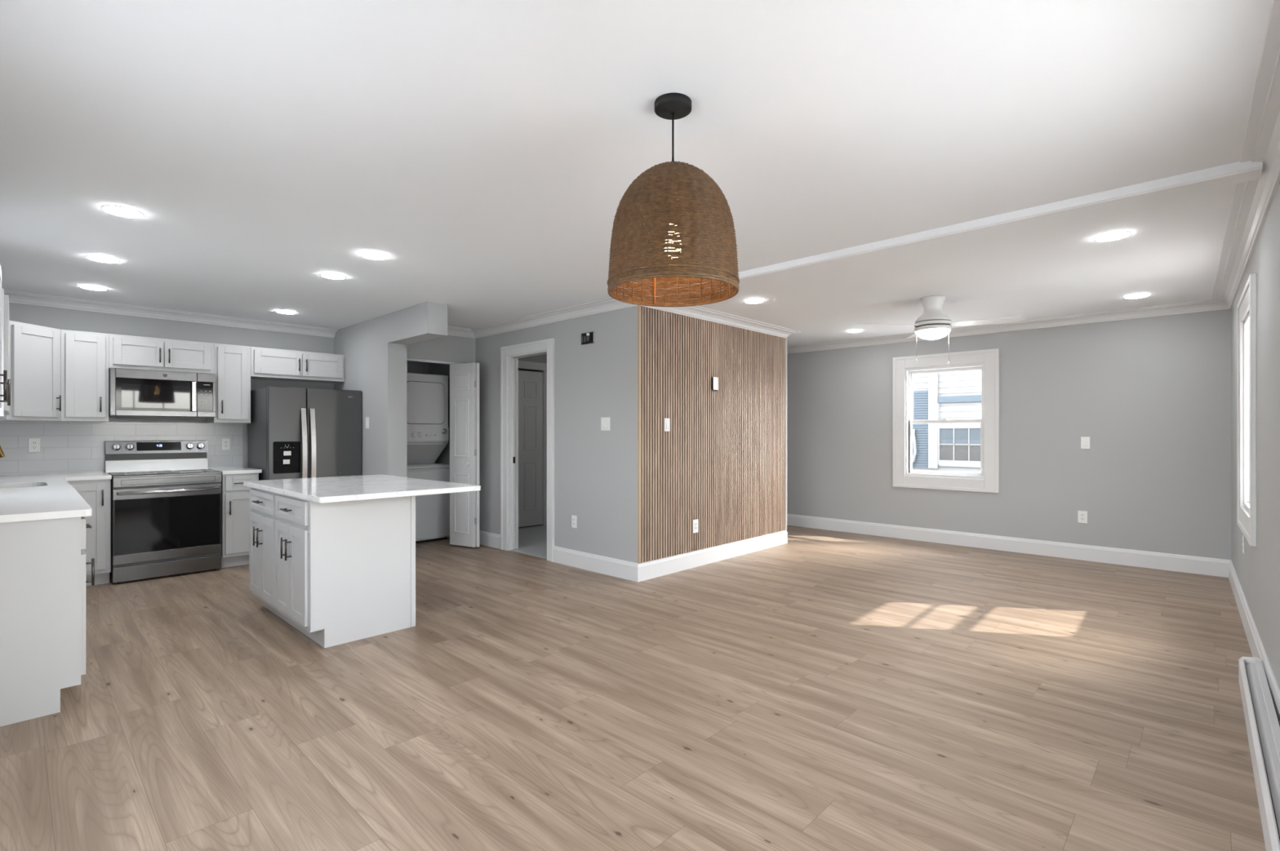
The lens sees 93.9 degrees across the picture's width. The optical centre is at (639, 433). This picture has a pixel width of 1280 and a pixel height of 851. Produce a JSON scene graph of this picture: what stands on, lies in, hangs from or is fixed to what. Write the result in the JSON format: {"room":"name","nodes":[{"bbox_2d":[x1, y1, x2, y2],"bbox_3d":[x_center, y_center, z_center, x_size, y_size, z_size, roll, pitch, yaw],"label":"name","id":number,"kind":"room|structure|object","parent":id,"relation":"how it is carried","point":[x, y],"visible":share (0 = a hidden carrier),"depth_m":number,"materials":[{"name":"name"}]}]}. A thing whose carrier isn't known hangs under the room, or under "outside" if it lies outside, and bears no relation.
{"room":"open-plan kitchen living room","nodes":[
{"label":"open-plan kitchen living room","id":0,"kind":"room"},
{"bbox_2d":[248,387,266,480],"bbox_3d":[-3.526,0.417,6.263,0.695,1.705,0.842,0,0,44],"label":"panel","id":1,"kind":"object","parent":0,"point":[257,426],"depth_m":5.93,"materials":[{"name":"grey paint"}]},
{"bbox_2d":[8,302,538,473],"bbox_3d":[-2.891,0.050,7.622,0.160,2.440,7.720,0,0,44],"label":"wall","id":2,"kind":"structure","parent":0,"point":[47,317],"depth_m":5.85,"materials":[{"name":"grey paint"}]},
{"bbox_2d":[0,320,61,422],"bbox_3d":[-5.060,-0.482,4.782,0.614,0.765,0.612,0,0,44],"label":"upper cabinet","id":3,"kind":"object","parent":2,"relation":"attached to","point":[35,351],"visible":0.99,"depth_m":4.77,"materials":[{"name":"grey paint"}]},
{"bbox_2d":[28,438,39,452],"bbox_3d":[-5.165,0.104,5.098,0.009,0.118,0.070,0,0,44],"label":"wall outlet","id":4,"kind":"object","parent":2,"relation":"attached to","point":[33,443],"visible":1,"depth_m":5.10,"materials":[{"name":"white plastic"}]},
{"bbox_2d":[31,441,37,449],"bbox_3d":[-5.163,0.104,5.097,0.004,0.068,0.036,0,0,44],"label":"receptacle","id":5,"kind":"object","parent":4,"relation":"attached to","point":[33,444],"depth_m":5.10,"materials":[{"name":"white plastic"}]},
{"bbox_2d":[59,329,108,422],"bbox_3d":[-4.828,-0.482,5.192,0.384,0.765,0.299,0,0,44],"label":"upper cabinet","id":6,"kind":"object","parent":2,"relation":"attached to","point":[84,355],"visible":0.94,"depth_m":5.08,"materials":[{"name":"grey paint"}]},
{"bbox_2d":[0,421,242,475],"bbox_3d":[-4.808,0.128,5.487,0.008,0.455,1.980,0,0,44],"label":"backsplash","id":7,"kind":"structure","parent":2,"relation":"attached to","point":[65,447],"depth_m":5.33,"materials":[{"name":"tile"}]},
{"bbox_2d":[108,333,213,373],"bbox_3d":[-4.463,-0.717,5.575,0.384,0.297,0.757,0,0,44],"label":"upper cabinet","id":8,"kind":"object","parent":2,"relation":"attached to","point":[125,352],"visible":0.98,"depth_m":5.45,"materials":[{"name":"grey paint"}]},
{"bbox_2d":[108,368,215,419],"bbox_3d":[-4.441,-0.351,5.556,0.428,0.431,0.757,0,0,44],"label":"microwave","id":9,"kind":"object","parent":8,"relation":"attached to","point":[133,393],"visible":0.99,"depth_m":5.41,"materials":[{"name":"silver metal"}]},
{"bbox_2d":[4,290,337,337],"bbox_3d":[-4.455,-1.131,5.769,0.130,0.078,2.878,0,0,44],"label":"crown molding","id":10,"kind":"structure","parent":2,"relation":"attached to","point":[15,297],"depth_m":5.67,"materials":[{"name":"white paint"}]},
{"bbox_2d":[222,438,230,450],"bbox_3d":[-4.220,0.114,6.091,0.009,0.118,0.070,0,0,44],"label":"wall outlet","id":11,"kind":"object","parent":2,"relation":"attached to","point":[225,442],"visible":1,"depth_m":6.09,"materials":[{"name":"white plastic"}]},
{"bbox_2d":[223,440,227,448],"bbox_3d":[-4.218,0.114,6.089,0.004,0.068,0.036,0,0,44],"label":"receptacle","id":12,"kind":"object","parent":11,"relation":"attached to","point":[225,442],"depth_m":6.09,"materials":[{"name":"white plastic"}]},
{"bbox_2d":[206,343,250,423],"bbox_3d":[-4.096,-0.482,5.960,0.384,0.765,0.305,0,0,44],"label":"upper cabinet","id":13,"kind":"object","parent":2,"relation":"attached to","point":[232,363],"visible":0.95,"depth_m":5.86,"materials":[{"name":"grey paint"}]},
{"bbox_2d":[250,346,344,383],"bbox_3d":[-3.681,-0.717,6.396,0.384,0.297,0.897,0,0,44],"label":"upper cabinet","id":14,"kind":"object","parent":2,"relation":"attached to","point":[270,364],"visible":0.96,"depth_m":6.27,"materials":[{"name":"grey paint"}]},
{"bbox_2d":[333,314,407,477],"bbox_3d":[-2.926,0.050,6.432,1.430,2.440,0.192,0,0,44],"label":"wall","id":15,"kind":"structure","parent":0,"point":[376,367],"depth_m":6.02,"materials":[{"name":"grey paint"}]},
{"bbox_2d":[365,417,368,428],"bbox_3d":[-2.831,-0.105,6.199,0.080,0.120,0.012,0,0,44],"label":"light switch","id":16,"kind":"object","parent":15,"relation":"attached to","point":[366,418],"visible":1,"depth_m":6.19,"materials":[{"name":"white plastic"}]},
{"bbox_2d":[387,301,447,345],"bbox_3d":[-2.114,-1.028,5.658,0.814,0.283,0.192,0,0,44],"label":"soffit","id":17,"kind":"structure","parent":15,"relation":"attached to","point":[426,321],"depth_m":5.46,"materials":[{"name":"grey paint"}]},
{"bbox_2d":[407,335,475,363],"bbox_3d":[-2.279,0.050,6.611,0.120,2.440,0.960,0,0,44],"label":"wall","id":18,"kind":"structure","parent":0,"point":[451,348],"depth_m":6.65,"materials":[{"name":"grey paint"}]},
{"bbox_2d":[407,358,462,364],"bbox_3d":[-2.268,-0.787,6.608,0.040,0.025,0.780,0,0,44],"label":"closet track","id":19,"kind":"object","parent":18,"relation":"attached to","point":[408,359],"visible":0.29,"depth_m":6.57,"materials":[{"name":"white metal"}]},
{"bbox_2d":[449,362,479,547],"bbox_3d":[-1.931,0.240,6.663,0.376,2.018,0.214,0,0,44],"label":"bifold door","id":20,"kind":"structure","parent":19,"relation":"hanging from","point":[464,377],"depth_m":6.59,"materials":[{"name":"white paint"}]},
{"bbox_2d":[518,354,546,371],"bbox_3d":[-1.431,0.050,8.154,0.120,2.440,2.205,0,0,44],"label":"wall","id":21,"kind":"structure","parent":0,"point":[540,358],"depth_m":8.11,"materials":[{"name":"grey paint"}]},
{"bbox_2d":[518,370,542,527],"bbox_3d":[-1.568,0.210,7.932,0.107,2.080,0.700,0,0,44],"label":"door","id":22,"kind":"structure","parent":21,"relation":"in","point":[530,383],"depth_m":8.04,"materials":[{"name":"white paint"}]},
{"bbox_2d":[518,360,546,525],"bbox_3d":[-1.594,0.158,7.961,0.149,2.225,0.930,0,0,44],"label":"door frame","id":23,"kind":"structure","parent":21,"relation":"attached to","point":[522,364],"depth_m":8.19,"materials":[{"name":"white paint"}]},
{"bbox_2d":[428,306,637,563],"bbox_3d":[-1.325,0.050,6.449,3.725,2.440,0.120,0,0,44],"label":"wall","id":24,"kind":"structure","parent":0,"point":[596,470],"depth_m":5.59,"materials":[{"name":"grey paint"}]},
{"bbox_2d":[479,530,500,549],"bbox_3d":[-1.714,1.193,6.724,0.543,0.154,0.016,0,0,44],"label":"baseboard","id":25,"kind":"structure","parent":24,"relation":"attached to","point":[486,539],"depth_m":6.68,"materials":[{"name":"white paint"}]},
{"bbox_2d":[512,358,515,549],"bbox_3d":[-1.610,0.223,6.712,0.684,2.070,0.055,0,0,44],"label":"door","id":26,"kind":"structure","parent":24,"relation":"in","point":[513,359],"depth_m":6.48,"materials":[{"name":"white paint"}]},
{"bbox_2d":[500,337,554,562],"bbox_3d":[-1.139,0.168,6.252,0.910,2.205,0.151,0,0,44],"label":"door frame","id":27,"kind":"structure","parent":24,"relation":"attached to","point":[544,346],"depth_m":6.45,"materials":[{"name":"white paint"}]},
{"bbox_2d":[571,515,577,528],"bbox_3d":[-0.627,0.845,5.692,0.072,0.118,0.009,0,0,44],"label":"wall outlet","id":28,"kind":"object","parent":24,"relation":"attached to","point":[574,518],"visible":1,"depth_m":5.69,"materials":[{"name":"white plastic"}]},
{"bbox_2d":[581,331,594,345],"bbox_3d":[-0.496,-0.882,5.549,0.176,0.104,0.038,0,0,44],"label":"junction box","id":29,"kind":"object","parent":24,"relation":"attached to","point":[586,338],"visible":1,"depth_m":5.54,"materials":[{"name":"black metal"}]},
{"bbox_2d":[600,417,609,431],"bbox_3d":[-0.313,-0.082,5.391,0.118,0.118,0.012,0,0,44],"label":"light switch","id":30,"kind":"object","parent":24,"relation":"attached to","point":[605,422],"visible":1,"depth_m":5.39,"materials":[{"name":"white plastic"}]},
{"bbox_2d":[447,0,1279,354],"bbox_3d":[0.317,-1.131,4.564,6.464,0.078,7.723,0,0,44],"label":"crown molding","id":31,"kind":"structure","parent":24,"relation":"attached to","point":[1251,201],"depth_m":4.43,"materials":[{"name":"white paint"}]},
{"bbox_2d":[0,524,1266,850],"bbox_3d":[-0.013,1.327,4.915,8.400,0.126,8.300,0,0,44],"label":"floor","id":32,"kind":"structure","parent":0,"point":[820,690],"depth_m":2.69,"materials":[{"name":"brown wood"}]},
{"bbox_2d":[0,516,94,726],"bbox_3d":[-2.984,0.828,2.801,0.615,0.884,0.606,0,0,44],"label":"base cabinet","id":33,"kind":"object","parent":32,"relation":"on","point":[42,562],"visible":0.88,"depth_m":2.67,"materials":[{"name":"grey paint"}]},
{"bbox_2d":[67,479,111,586],"bbox_3d":[-4.737,0.828,5.085,0.664,0.884,0.305,0,0,44],"label":"base cabinet","id":34,"kind":"object","parent":32,"relation":"on","point":[96,493],"visible":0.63,"depth_m":4.94,"materials":[{"name":"grey paint"}]},
{"bbox_2d":[104,440,222,583],"bbox_3d":[-4.340,0.671,5.454,0.691,1.198,0.757,0,0,44],"label":"electric range","id":35,"kind":"object","parent":32,"relation":"on","point":[166,499],"visible":0.99,"depth_m":5.31,"materials":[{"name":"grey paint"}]},
{"bbox_2d":[107,469,222,478],"bbox_3d":[-4.332,0.364,5.446,0.574,0.018,0.757,0,0,44],"label":"cooktop","id":36,"kind":"object","parent":35,"relation":"in","point":[116,473],"depth_m":5.38,"materials":[{"name":"grey metal"}]},
{"bbox_2d":[220,473,258,568],"bbox_3d":[-3.990,0.828,5.868,0.664,0.884,0.292,0,0,44],"label":"base cabinet","id":37,"kind":"object","parent":32,"relation":"on","point":[235,510],"visible":0.59,"depth_m":5.64,"materials":[{"name":"grey paint"}]},
{"bbox_2d":[208,466,262,474],"bbox_3d":[-3.993,0.369,5.878,0.631,0.032,0.319,0,0,44],"label":"countertop","id":38,"kind":"structure","parent":37,"relation":"on","point":[240,470],"depth_m":5.74,"materials":[{"name":"white stone"}]},
{"bbox_2d":[248,488,290,624],"bbox_3d":[-2.391,0.828,4.327,0.613,0.884,0.688,0,0,44],"label":"base cabinet","id":39,"kind":"object","parent":32,"relation":"on","point":[262,518],"visible":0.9,"depth_m":4.07,"materials":[{"name":"grey paint"}]},
{"bbox_2d":[243,474,480,503],"bbox_3d":[-1.984,0.369,4.191,1.595,0.032,1.007,0,0,44],"label":"countertop","id":40,"kind":"structure","parent":39,"relation":"on","point":[347,488],"depth_m":3.88,"materials":[{"name":"white stone"}]},
{"bbox_2d":[248,386,361,480],"bbox_3d":[-3.472,0.412,6.212,0.843,1.716,0.862,0,0,44],"label":"refrigerator","id":41,"kind":"object","parent":32,"relation":"on","point":[294,433],"visible":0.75,"depth_m":5.92,"materials":[{"name":"grey paint"}]},
{"bbox_2d":[275,493,415,648],"bbox_3d":[-1.940,0.828,3.897,0.632,0.884,0.688,0,0,44],"label":"base cabinet","id":42,"kind":"object","parent":32,"relation":"on","point":[345,571],"visible":0.93,"depth_m":3.67,"materials":[{"name":"grey paint"}]},
{"bbox_2d":[407,373,449,543],"bbox_3d":[-2.688,0.299,7.072,0.833,1.942,0.687,0,0,44],"label":"dryer","id":43,"kind":"object","parent":32,"relation":"on","point":[428,429],"visible":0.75,"depth_m":6.88,"materials":[{"name":"white metal"}]},
{"bbox_2d":[407,463,449,543],"bbox_3d":[-2.738,0.819,7.119,0.695,0.902,0.687,0,0,44],"label":"washer","id":44,"kind":"object","parent":43,"relation":"in","point":[432,511],"depth_m":6.96,"materials":[{"name":"white metal"}]},
{"bbox_2d":[1238,657,1279,850],"bbox_3d":[1.984,1.199,1.847,0.081,0.143,3.212,0,0,43],"label":"baseboard heater","id":45,"kind":"object","parent":32,"relation":"on","point":[1262,725],"visible":1,"depth_m":2.23,"materials":[{"name":"white paint"}]},
{"bbox_3d":[-4.299,0.828,4.054,1.490,0.884,0.606,0,0,44],"label":"base cabinet","id":46,"kind":"object","parent":32,"relation":"on","visible":0},
{"bbox_2d":[0,471,111,523],"bbox_3d":[-3.907,0.369,3.884,3.506,0.032,0.904,0,0,44],"label":"countertop","id":47,"kind":"structure","parent":46,"relation":"on","point":[33,497],"depth_m":3.32,"materials":[{"name":"white stone"}]},
{"bbox_2d":[0,445,4,457],"bbox_3d":[-4.337,0.157,3.896,0.121,0.392,0.272,0,0,44],"label":"faucet","id":48,"kind":"object","parent":47,"relation":"on","point":[2,455],"visible":1,"depth_m":4.00,"materials":[{"name":"gold metal"}]},
{"bbox_2d":[0,0,1272,346],"bbox_3d":[-0.083,-1.245,4.954,7.907,0.150,8.030,0,0,44],"label":"ceiling","id":49,"kind":"structure","parent":0,"point":[491,150],"depth_m":2.45,"materials":[{"name":"white paint"}]},
{"bbox_2d":[78,284,107,290],"bbox_3d":[-4.382,-1.163,4.792,0.176,0.014,0.176,0,0,44],"label":"recessed light","id":50,"kind":"object","parent":49,"relation":"in","point":[85,286],"visible":1,"depth_m":4.76,"materials":[{"name":"white plastic"}]},
{"bbox_2d":[84,254,120,262],"bbox_3d":[-3.596,-1.163,4.004,0.176,0.014,0.176,0,0,44],"label":"recessed light","id":51,"kind":"object","parent":49,"relation":"in","point":[103,259],"visible":1,"depth_m":3.97,"materials":[{"name":"white plastic"}]},
{"bbox_2d":[87,256,118,262],"bbox_3d":[-3.596,-1.161,4.004,0.156,0.010,0.156,0,0,44],"label":"diffuser","id":52,"kind":"object","parent":51,"relation":"attached to","point":[100,259],"depth_m":3.99,"materials":[{"name":"white plastic"}]},
{"bbox_2d":[100,204,144,217],"bbox_3d":[-2.722,-1.163,3.148,0.176,0.014,0.176,0,0,44],"label":"recessed light","id":53,"kind":"object","parent":49,"relation":"in","point":[119,211],"visible":1,"depth_m":3.12,"materials":[{"name":"white paint"}]},
{"bbox_2d":[275,310,296,314],"bbox_3d":[-3.408,-1.163,5.753,0.176,0.014,0.176,0,0,44],"label":"recessed light","id":54,"kind":"object","parent":49,"relation":"in","point":[285,312],"visible":1,"depth_m":5.72,"materials":[{"name":"white plastic"}]},
{"bbox_2d":[320,272,346,279],"bbox_3d":[-2.275,-1.163,4.432,0.176,0.014,0.176,0,0,44],"label":"recessed light","id":55,"kind":"object","parent":49,"relation":"in","point":[328,275],"visible":1,"depth_m":4.41,"materials":[{"name":"white plastic"}]},
{"bbox_2d":[359,251,388,259],"bbox_3d":[-1.747,-1.163,3.926,0.176,0.014,0.176,0,0,44],"label":"recessed light","id":56,"kind":"object","parent":49,"relation":"in","point":[368,255],"visible":1,"depth_m":3.90,"materials":[{"name":"white plastic"}]},
{"bbox_2d":[607,93,739,306],"bbox_3d":[0.117,-0.832,2.119,0.467,0.675,0.467,0,0,34],"label":"pendant lamp","id":57,"kind":"object","parent":49,"relation":"hanging from","point":[701,246],"visible":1,"depth_m":1.96,"materials":[{"name":"brown wicker"}]},
{"bbox_2d":[744,298,764,303],"bbox_3d":[1.010,-1.163,5.278,0.176,0.014,0.176,0,0,44],"label":"recessed light","id":58,"kind":"object","parent":49,"relation":"in","point":[749,300],"visible":1,"depth_m":5.25,"materials":[{"name":"white plastic"}]},
{"bbox_2d":[846,329,862,333],"bbox_3d":[2.454,-1.163,6.823,0.176,0.014,0.176,0,0,44],"label":"recessed light","id":59,"kind":"object","parent":49,"relation":"in","point":[849,331],"visible":1,"depth_m":6.78,"materials":[{"name":"white plastic"}]},
{"bbox_2d":[858,295,1022,365],"bbox_3d":[2.614,-0.877,5.136,1.084,0.584,1.086,0,0,44],"label":"ceiling fan","id":60,"kind":"object","parent":49,"relation":"hanging from","point":[933,324],"visible":1,"depth_m":5.09,"materials":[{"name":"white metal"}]},
{"bbox_2d":[649,160,1262,297],"bbox_3d":[1.372,-1.146,3.834,3.628,0.048,0.155,0,0,44],"label":"ceiling beam","id":61,"kind":"structure","parent":49,"relation":"attached to","point":[1234,173],"depth_m":3.13,"materials":[{"name":"white paint"}]},
{"bbox_2d":[1093,231,1131,241],"bbox_3d":[2.797,-1.163,3.541,0.176,0.014,0.176,0,0,44],"label":"recessed light","id":62,"kind":"object","parent":49,"relation":"in","point":[1116,235],"visible":1,"depth_m":3.51,"materials":[{"name":"white plastic"}]},
{"bbox_2d":[1123,293,1150,298],"bbox_3d":[4.228,-1.163,5.087,0.176,0.014,0.176,0,0,44],"label":"recessed light","id":63,"kind":"object","parent":49,"relation":"in","point":[1143,295],"visible":1,"depth_m":5.06,"materials":[{"name":"white plastic"}]},
{"bbox_2d":[1124,294,1148,298],"bbox_3d":[4.228,-1.161,5.087,0.156,0.010,0.156,0,0,44],"label":"diffuser","id":64,"kind":"object","parent":63,"relation":"attached to","point":[1131,296],"depth_m":5.07,"materials":[{"name":"white plastic"}]},
{"bbox_2d":[786,309,1231,559],"bbox_3d":[2.640,0.050,7.795,7.930,2.440,0.160,0,0,44],"label":"wall","id":65,"kind":"structure","parent":0,"point":[1151,396],"depth_m":6.07,"materials":[{"name":"grey paint"}]},
{"bbox_2d":[893,348,999,493],"bbox_3d":[3.529,-0.133,6.916,1.130,1.565,0.167,0,0,44],"label":"window","id":66,"kind":"structure","parent":65,"relation":"in","point":[987,361],"depth_m":6.86,"materials":[{"name":"white paint"}]},
{"bbox_2d":[1077,511,1087,523],"bbox_3d":[4.425,0.840,5.976,0.078,0.120,0.009,0,0,44],"label":"wall outlet","id":67,"kind":"object","parent":65,"relation":"attached to","point":[1082,515],"visible":1,"depth_m":5.98,"materials":[{"name":"white plastic"}]},
{"bbox_2d":[1080,513,1084,520],"bbox_3d":[4.423,0.840,5.975,0.036,0.068,0.004,0,0,44],"label":"receptacle","id":68,"kind":"object","parent":67,"relation":"attached to","point":[1082,515],"depth_m":5.97,"materials":[{"name":"white plastic"}]},
{"bbox_2d":[1080,436,1089,448],"bbox_3d":[4.441,0.098,5.960,0.074,0.120,0.012,0,0,44],"label":"light switch","id":69,"kind":"object","parent":65,"relation":"attached to","point":[1085,441],"visible":1,"depth_m":5.96,"materials":[{"name":"white plastic"}]},
{"bbox_2d":[1231,182,1279,690],"bbox_3d":[2.679,0.050,2.369,0.160,2.440,8.050,0,0,42],"label":"wall","id":70,"kind":"structure","parent":0,"point":[1257,571],"depth_m":3.04,"materials":[{"name":"grey paint"}]},
{"bbox_2d":[552,514,1279,726],"bbox_3d":[0.517,1.193,4.375,5.914,0.154,7.720,0,0,44],"label":"baseboard","id":71,"kind":"structure","parent":70,"relation":"attached to","point":[1159,561],"depth_m":5.78,"materials":[{"name":"white paint"}]},
{"bbox_2d":[1242,535,1244,554],"bbox_3d":[4.164,0.770,4.127,0.009,0.120,0.072,0,0,42],"label":"wall outlet","id":72,"kind":"object","parent":70,"relation":"attached to","point":[1242,535],"visible":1,"depth_m":4.11,"materials":[{"name":"white plastic"}]},
{"bbox_2d":[1236,273,1256,546],"bbox_3d":[3.947,-0.133,3.797,0.167,1.565,1.130,0,0,42],"label":"window","id":73,"kind":"structure","parent":70,"relation":"in","point":[1246,329],"depth_m":4.12,"materials":[{"name":"white paint"}]},
{"bbox_3d":[-2.792,0.050,2.093,7.930,2.440,0.150,0,0,44],"label":"wall","id":74,"kind":"structure","parent":0,"visible":0},
{"bbox_2d":[0,288,9,420],"bbox_3d":[-4.421,-0.482,3.971,1.420,0.765,0.315,0,0,44],"label":"upper cabinet","id":75,"kind":"object","parent":74,"relation":"attached to","point":[5,410],"visible":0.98,"depth_m":3.61,"materials":[{"name":"grey paint"}]},
{"bbox_2d":[0,264,10,408],"bbox_3d":[-3.018,-0.482,2.648,1.020,0.765,0.306,0,0,45],"label":"upper cabinet","id":76,"kind":"object","parent":74,"relation":"attached to","point":[6,383],"visible":1,"depth_m":2.94,"materials":[{"name":"grey paint"}]},
{"bbox_3d":[0.823,0.050,6.091,0.120,2.440,2.325,0,0,44],"label":"wall","id":77,"kind":"structure","parent":0,"visible":0},
{"bbox_2d":[637,305,786,564],"bbox_3d":[0.835,0.011,5.997,0.026,2.208,2.459,0,0,44],"label":"wall panel","id":78,"kind":"object","parent":77,"relation":"attached to","point":[721,464],"visible":0.98,"depth_m":5.78,"materials":[{"name":"brown wood"}]},
{"bbox_2d":[664,418,670,431],"bbox_3d":[0.245,-0.073,5.354,0.012,0.118,0.074,0,0,44],"label":"light switch","id":79,"kind":"object","parent":78,"relation":"attached to","point":[667,421],"visible":1,"depth_m":5.35,"materials":[{"name":"white plastic"}]},
{"bbox_2d":[693,519,698,533],"bbox_3d":[0.527,0.881,5.652,0.009,0.125,0.080,0,0,44],"label":"wall outlet","id":80,"kind":"object","parent":78,"relation":"attached to","point":[695,522],"visible":1,"depth_m":5.65,"materials":[{"name":"white plastic"}]},
{"bbox_2d":[711,377,718,390],"bbox_3d":[0.730,-0.485,5.868,0.037,0.125,0.078,0,0,44],"label":"wall plate","id":81,"kind":"object","parent":78,"relation":"attached to","point":[714,381],"visible":1,"depth_m":5.85,"materials":[{"name":"white plastic"}]},
{"label":"outside","id":82,"kind":"structure","parent":0,"visible":0},
{"bbox_3d":[5.173,1.745,5.431,80.000,0.250,75.000,0,0,44],"label":"ground","id":83,"kind":"structure","parent":82,"visible":0},
{"bbox_2d":[912,369,981,472],"bbox_3d":[5.064,-1.582,12.565,8.000,6.404,0.218,0,0,44],"label":"neighbor house","id":84,"kind":"structure","parent":83,"relation":"on","point":[954,395],"depth_m":11.65,"materials":[{"name":"grey plastic"}]},
{"bbox_2d":[939,428,980,461],"bbox_3d":[6.199,0.220,11.442,0.862,0.618,0.005,0,0,44],"label":"window","id":85,"kind":"structure","parent":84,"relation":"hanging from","point":[955,444],"depth_m":11.49,"materials":[{"name":"grey"}]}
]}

